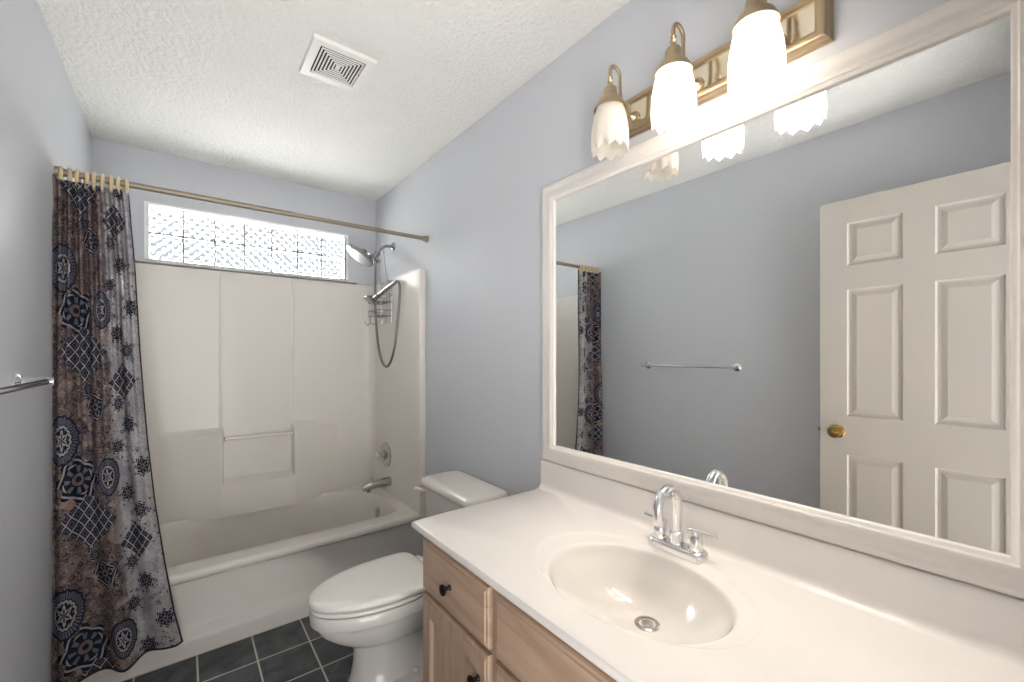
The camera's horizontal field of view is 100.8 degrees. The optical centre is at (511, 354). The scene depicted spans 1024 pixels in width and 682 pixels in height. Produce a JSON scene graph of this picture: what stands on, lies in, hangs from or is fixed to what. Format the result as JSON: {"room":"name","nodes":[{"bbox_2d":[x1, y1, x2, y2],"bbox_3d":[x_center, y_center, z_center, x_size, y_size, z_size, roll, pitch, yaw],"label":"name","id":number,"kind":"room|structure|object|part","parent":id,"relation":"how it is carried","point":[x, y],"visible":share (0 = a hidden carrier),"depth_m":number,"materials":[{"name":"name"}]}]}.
{"room":"bathroom","nodes":[
{"label":"bathroom","id":0,"kind":"room"},
{"bbox_2d":[0,0,92,681],"bbox_3d":[-1.301,0.081,0.966,0.120,2.457,3.424,0,0,-38],"label":"wall","id":1,"kind":"structure","parent":0,"point":[43,124],"depth_m":1.30,"materials":[{"name":"grey paint"}]},
{"bbox_2d":[0,373,54,394],"bbox_3d":[-1.180,0.079,0.974,0.080,0.052,0.670,0,0,-38],"label":"towel bar","id":2,"kind":"object","parent":1,"relation":"attached to","point":[18,383],"visible":1,"depth_m":1.14,"materials":[{"name":"silver metal"}]},
{"bbox_3d":[-1.370,0.079,1.218,0.080,0.052,0.052,0,0,-38],"label":"post","id":3,"kind":"part","parent":2,"relation":"part of","materials":[{"name":"silver metal"}]},
{"bbox_2d":[54,166,428,241],"bbox_3d":[-1.100,-0.681,2.043,1.520,0.038,0.038,0,0,-38],"label":"curtain rod","id":4,"kind":"object","parent":1,"relation":"attached to","point":[139,186],"visible":0.93,"depth_m":1.91,"materials":[{"name":"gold metal"}]},
{"bbox_2d":[58,166,63,181],"bbox_3d":[-1.687,-0.668,1.586,0.012,0.071,0.050,0,0,-44],"label":"curtain ring","id":5,"kind":"object","parent":4,"relation":"hanging from","point":[60,169],"visible":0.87,"depth_m":1.57,"materials":[{"name":"beige plastic"}]},
{"bbox_2d":[67,167,71,180],"bbox_3d":[-1.670,-0.668,1.600,0.050,0.071,0.012,0,0,41],"label":"curtain ring","id":6,"kind":"object","parent":4,"relation":"hanging from","point":[69,178],"visible":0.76,"depth_m":1.58,"materials":[{"name":"beige plastic"}]},
{"bbox_2d":[74,169,81,186],"bbox_3d":[-1.652,-0.668,1.614,0.012,0.071,0.050,0,0,-33],"label":"curtain ring","id":7,"kind":"object","parent":4,"relation":"hanging from","point":[76,174],"visible":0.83,"depth_m":1.60,"materials":[{"name":"beige plastic"}]},
{"bbox_2d":[83,171,88,188],"bbox_3d":[-1.634,-0.668,1.627,0.050,0.071,0.012,0,0,38],"label":"curtain ring","id":8,"kind":"object","parent":4,"relation":"hanging from","point":[86,181],"visible":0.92,"depth_m":1.61,"materials":[{"name":"beige plastic"}]},
{"bbox_2d":[91,172,97,190],"bbox_3d":[-1.616,-0.668,1.641,0.013,0.071,0.050,0,0,-38],"label":"curtain ring","id":9,"kind":"object","parent":4,"relation":"hanging from","point":[93,178],"visible":0.91,"depth_m":1.63,"materials":[{"name":"beige plastic"}]},
{"bbox_2d":[52,174,182,681],"bbox_3d":[-1.523,0.284,1.659,0.378,1.878,0.111,0,0,-38],"label":"shower curtain","id":10,"kind":"object","parent":9,"relation":"hanging from","point":[113,605],"visible":1,"depth_m":1.61,"materials":[{"name":"fabric"}]},
{"bbox_2d":[100,174,104,192],"bbox_3d":[-1.599,-0.668,1.655,0.012,0.071,0.050,0,0,-42],"label":"curtain ring","id":11,"kind":"object","parent":4,"relation":"hanging from","point":[102,176],"visible":0.98,"depth_m":1.64,"materials":[{"name":"beige plastic"}]},
{"bbox_2d":[107,175,113,193],"bbox_3d":[-1.581,-0.668,1.669,0.050,0.072,0.012,0,0,38],"label":"curtain ring","id":12,"kind":"object","parent":4,"relation":"hanging from","point":[110,185],"visible":0.94,"depth_m":1.66,"materials":[{"name":"beige plastic"}]},
{"bbox_2d":[116,176,120,194],"bbox_3d":[-1.563,-0.668,1.683,0.013,0.071,0.050,0,0,-38],"label":"curtain ring","id":13,"kind":"object","parent":4,"relation":"hanging from","point":[118,179],"visible":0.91,"depth_m":1.67,"materials":[{"name":"beige plastic"}]},
{"bbox_2d":[123,178,128,195],"bbox_3d":[-1.545,-0.668,1.697,0.050,0.072,0.012,0,0,37],"label":"curtain ring","id":14,"kind":"object","parent":4,"relation":"hanging from","point":[126,188],"visible":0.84,"depth_m":1.68,"materials":[{"name":"beige plastic"}]},
{"bbox_2d":[93,137,375,284],"bbox_3d":[-1.663,0.081,2.765,1.520,2.457,0.140,0,0,-38],"label":"wall","id":15,"kind":"structure","parent":0,"point":[138,165],"depth_m":2.62,"materials":[{"name":"grey paint"}]},
{"bbox_2d":[135,201,356,283],"bbox_3d":[-1.641,-0.683,2.733,1.215,0.348,0.178,0,0,-38],"label":"window","id":16,"kind":"structure","parent":15,"relation":"in","point":[173,235],"depth_m":2.65,"materials":[{"name":"white glass"}]},
{"bbox_3d":[-1.608,-0.518,2.691,1.215,0.020,0.072,0,0,-38],"label":"sill","id":17,"kind":"part","parent":16,"relation":"part of","materials":[{"name":"stone"}]},
{"bbox_2d":[120,616,422,681],"bbox_3d":[-0.654,1.359,1.470,1.760,0.100,3.424,0,0,-38],"label":"floor","id":18,"kind":"structure","parent":0,"point":[293,651],"depth_m":1.80,"materials":[{"name":"tile"}]},
{"bbox_2d":[81,262,425,681],"bbox_3d":[-1.363,0.403,2.381,1.518,1.812,0.833,0,0,-38],"label":"tub surround","id":19,"kind":"object","parent":18,"relation":"on","point":[271,402],"visible":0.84,"depth_m":2.57,"materials":[{"name":"white plastic"}]},
{"bbox_2d":[81,485,425,681],"bbox_3d":[-1.358,1.127,2.373,1.518,0.363,0.814,0,0,-38],"label":"tub","id":20,"kind":"object","parent":19,"relation":"in","point":[236,574],"depth_m":2.19,"materials":[{"name":"white ceramic"}]},
{"bbox_3d":[-1.367,0.233,2.386,1.518,1.472,0.821,0,0,-38],"label":"wall panel","id":21,"kind":"part","parent":19,"relation":"part of","materials":[{"name":"white plastic"}]},
{"bbox_2d":[361,476,391,492],"bbox_3d":[-0.898,0.859,2.805,0.190,0.092,0.062,0,0,-38],"label":"tub spout","id":22,"kind":"object","parent":19,"relation":"attached to","point":[387,481],"visible":1,"depth_m":2.79,"materials":[{"name":"silver metal"}]},
{"bbox_3d":[-0.886,1.047,2.802,0.023,0.071,0.072,0,0,-38],"label":"overflow plate","id":23,"kind":"part","parent":19,"relation":"part of","materials":[{"name":"silver metal"}]},
{"bbox_2d":[364,264,400,367],"bbox_3d":[-0.854,-0.259,2.764,0.330,0.695,0.080,0,0,37],"label":"shower","id":24,"kind":"object","parent":19,"relation":"attached to","point":[368,298],"visible":0.98,"depth_m":2.77,"materials":[{"name":"silver metal"}]},
{"bbox_3d":[-0.833,-0.411,2.769,0.236,0.131,0.037,0,0,32],"label":"handle","id":25,"kind":"part","parent":24,"relation":"part of","materials":[{"name":"silver metal"}]},
{"bbox_2d":[375,442,390,466],"bbox_3d":[-0.892,0.689,2.892,0.076,0.172,0.172,0,0,-38],"label":"shower valve","id":26,"kind":"object","parent":19,"relation":"attached to","point":[385,454],"visible":1,"depth_m":2.87,"materials":[{"name":"silver metal"}]},
{"bbox_3d":[-0.902,0.695,2.884,0.050,0.065,0.054,0,0,-38],"label":"knob","id":27,"kind":"part","parent":26,"relation":"part of","materials":[{"name":"silver metal"}]},
{"bbox_2d":[307,470,508,681],"bbox_3d":[-0.448,0.953,1.800,0.773,0.713,0.478,0,0,-38],"label":"toilet","id":28,"kind":"object","parent":18,"relation":"on","point":[374,608],"visible":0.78,"depth_m":1.65,"materials":[{"name":"white ceramic"}]},
{"bbox_3d":[-0.566,0.921,1.704,0.469,0.034,0.342,0,0,-38],"label":"lid","id":29,"kind":"part","parent":28,"relation":"part of","materials":[{"name":"white plastic"}]},
{"bbox_3d":[-0.568,0.948,1.702,0.453,0.020,0.335,0,0,-38],"label":"seat","id":30,"kind":"part","parent":28,"relation":"part of","materials":[{"name":"white plastic"}]},
{"bbox_3d":[-0.442,0.659,2.061,0.076,0.029,0.029,0,0,40],"label":"flush lever","id":31,"kind":"part","parent":28,"relation":"part of","materials":[{"name":"beige plastic"}]},
{"bbox_3d":[-0.227,0.779,1.968,0.205,0.284,0.442,0,0,-38],"label":"tank","id":32,"kind":"part","parent":28,"relation":"part of","materials":[{"name":"white ceramic"}]},
{"bbox_3d":[-0.231,0.618,1.964,0.229,0.043,0.472,0,0,-38],"label":"tank lid","id":33,"kind":"part","parent":28,"relation":"part of","materials":[{"name":"white ceramic"}]},
{"bbox_2d":[423,537,616,681],"bbox_3d":[0.302,0.931,1.004,0.580,0.756,1.268,0,0,-38],"label":"vanity cabinet","id":34,"kind":"object","parent":18,"relation":"on","point":[472,632],"visible":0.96,"depth_m":1.08,"materials":[{"name":"brown wood"}]},
{"bbox_3d":[-0.187,0.659,1.188,0.032,0.031,0.031,0,0,-38],"label":"knob","id":35,"kind":"part","parent":34,"relation":"part of","materials":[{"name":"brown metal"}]},
{"bbox_3d":[-0.167,0.660,1.201,0.018,0.156,0.365,0,0,-38],"label":"drawer","id":36,"kind":"part","parent":34,"relation":"part of","materials":[{"name":"brown wood"}]},
{"bbox_3d":[-0.167,0.971,1.201,0.018,0.436,0.365,0,0,-38],"label":"cabinet door","id":37,"kind":"part","parent":34,"relation":"part of","materials":[{"name":"brown wood"}]},
{"bbox_3d":[-0.097,0.825,1.071,0.032,0.031,0.031,0,0,-38],"label":"knob","id":38,"kind":"part","parent":34,"relation":"part of","materials":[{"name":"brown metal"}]},
{"bbox_3d":[0.121,0.881,0.862,0.020,0.656,1.268,0,0,-38],"label":"frame","id":39,"kind":"part","parent":34,"relation":"part of","materials":[{"name":"brown wood"}]},
{"bbox_3d":[0.038,0.971,0.937,0.018,0.436,0.244,0,0,-38],"label":"cabinet door","id":40,"kind":"part","parent":34,"relation":"part of","materials":[{"name":"brown wood"}]},
{"bbox_2d":[412,459,1023,681],"bbox_3d":[0.301,0.543,1.015,0.570,0.246,1.289,0,0,-38],"label":"countertop","id":41,"kind":"structure","parent":34,"relation":"on","point":[573,552],"depth_m":0.93,"materials":[{"name":"stone"}]},
{"bbox_2d":[548,544,736,643],"bbox_3d":[0.282,0.595,0.990,0.350,0.118,0.446,0,0,-38],"label":"sink basin","id":42,"kind":"object","parent":41,"relation":"in","point":[638,593],"depth_m":1.06,"materials":[{"name":"white ceramic"}]},
{"bbox_2d":[644,484,717,564],"bbox_3d":[0.415,0.438,1.118,0.131,0.190,0.210,0,0,-38],"label":"faucet","id":43,"kind":"object","parent":41,"relation":"on","point":[693,552],"visible":1,"depth_m":1.11,"materials":[{"name":"silver metal"}]},
{"bbox_3d":[0.405,0.465,1.196,0.015,0.023,0.073,0,0,-28],"label":"lever","id":44,"kind":"part","parent":43,"relation":"part of","materials":[{"name":"silver metal"}]},
{"bbox_3d":[0.413,0.490,1.182,0.041,0.038,0.041,0,0,-38],"label":"handle post","id":45,"kind":"part","parent":43,"relation":"part of","materials":[{"name":"silver metal"}]},
{"bbox_3d":[0.412,0.429,1.115,0.123,0.171,0.039,0,0,-38],"label":"spout","id":46,"kind":"part","parent":43,"relation":"part of","materials":[{"name":"silver metal"}]},
{"bbox_3d":[0.445,0.520,1.141,0.055,0.025,0.166,0,0,-38],"label":"plate","id":47,"kind":"part","parent":43,"relation":"part of","materials":[{"name":"silver metal"}]},
{"bbox_3d":[0.477,0.490,1.100,0.041,0.038,0.041,0,0,-38],"label":"handle post","id":48,"kind":"part","parent":43,"relation":"part of","materials":[{"name":"silver metal"}]},
{"bbox_3d":[0.489,0.465,1.089,0.073,0.023,0.015,0,0,43],"label":"lever","id":49,"kind":"part","parent":43,"relation":"part of","materials":[{"name":"silver metal"}]},
{"bbox_2d":[36,0,629,200],"bbox_3d":[-0.654,-1.198,1.470,1.760,0.100,3.424,0,0,-38],"label":"ceiling","id":50,"kind":"structure","parent":0,"point":[216,82],"depth_m":1.72,"materials":[{"name":"white paint"}]},
{"bbox_2d":[299,33,376,92],"bbox_3d":[-0.692,-1.141,1.681,0.230,0.014,0.242,0,0,-38],"label":"ceiling vent","id":51,"kind":"object","parent":50,"relation":"in","point":[329,61],"visible":1,"depth_m":1.66,"materials":[{"name":"white plastic"}]},
{"bbox_2d":[376,0,950,516],"bbox_3d":[-0.007,0.081,1.974,0.120,2.457,3.424,0,0,-38],"label":"wall","id":52,"kind":"structure","parent":0,"point":[477,201],"depth_m":1.87,"materials":[{"name":"grey paint"}]},
{"bbox_2d":[346,242,394,266],"bbox_3d":[-0.933,-0.675,2.812,0.312,0.189,0.196,0,0,-38],"label":"shower","id":53,"kind":"object","parent":52,"relation":"attached to","point":[359,254],"visible":1,"depth_m":2.78,"materials":[{"name":"silver metal"}]},
{"bbox_2d":[365,244,392,324],"bbox_3d":[-0.904,-0.471,2.845,0.135,0.555,0.192,0,0,-38],"label":"shower caddy","id":54,"kind":"object","parent":53,"relation":"hanging from","point":[381,302],"visible":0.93,"depth_m":2.85,"materials":[{"name":"silver metal"}]},
{"bbox_2d":[368,294,390,304],"bbox_3d":[-0.891,-0.368,2.855,0.102,0.050,0.192,0,0,-38],"label":"basket","id":55,"kind":"object","parent":54,"relation":"on","point":[381,302],"depth_m":2.84,"materials":[{"name":"silver metal"}]},
{"bbox_2d":[368,309,392,317],"bbox_3d":[-0.891,-0.274,2.855,0.102,0.040,0.192,0,0,-38],"label":"basket","id":56,"kind":"object","parent":54,"relation":"on","point":[378,316],"depth_m":2.85,"materials":[{"name":"silver metal"}]},
{"bbox_3d":[-0.864,-0.479,2.876,0.032,0.539,0.184,0,0,-38],"label":"wire frame","id":57,"kind":"part","parent":54,"relation":"part of","materials":[{"name":"silver metal"}]},
{"bbox_2d":[591,0,833,160],"bbox_3d":[0.466,-0.733,1.107,0.199,0.272,0.567,0,0,-38],"label":"vanity light","id":58,"kind":"object","parent":52,"relation":"attached to","point":[766,39],"visible":1,"depth_m":1.05,"materials":[{"name":"white glass"}]},
{"bbox_3d":[0.292,-0.673,1.261,0.113,0.152,0.110,0,0,-38],"label":"lamp shade","id":59,"kind":"part","parent":58,"relation":"part of","materials":[{"name":"white glass"}]},
{"bbox_3d":[0.336,-0.796,1.296,0.123,0.146,0.040,0,0,-38],"label":"lamp arm","id":60,"kind":"part","parent":58,"relation":"part of","materials":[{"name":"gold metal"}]},
{"bbox_3d":[0.418,-0.673,1.099,0.113,0.152,0.110,0,0,-38],"label":"lamp shade","id":61,"kind":"part","parent":58,"relation":"part of","materials":[{"name":"white glass"}]},
{"bbox_3d":[0.463,-0.796,1.133,0.123,0.146,0.040,0,0,-38],"label":"lamp arm","id":62,"kind":"part","parent":58,"relation":"part of","materials":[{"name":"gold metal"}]},
{"bbox_3d":[0.538,-0.759,1.157,0.022,0.066,0.498,0,0,-38],"label":"reflector panel","id":63,"kind":"part","parent":58,"relation":"part of","materials":[{"name":"gold metal"}]},
{"bbox_3d":[0.541,-0.673,0.941,0.113,0.152,0.110,0,0,-38],"label":"lamp shade","id":64,"kind":"part","parent":58,"relation":"part of","materials":[{"name":"white glass"}]},
{"bbox_2d":[542,0,1023,598],"bbox_3d":[0.514,-0.121,1.185,0.026,1.078,1.276,0,0,-38],"label":"wall mirror","id":65,"kind":"object","parent":52,"relation":"attached to","point":[797,307],"visible":0.98,"depth_m":0.94,"materials":[{"name":"white mirror"}]}
]}

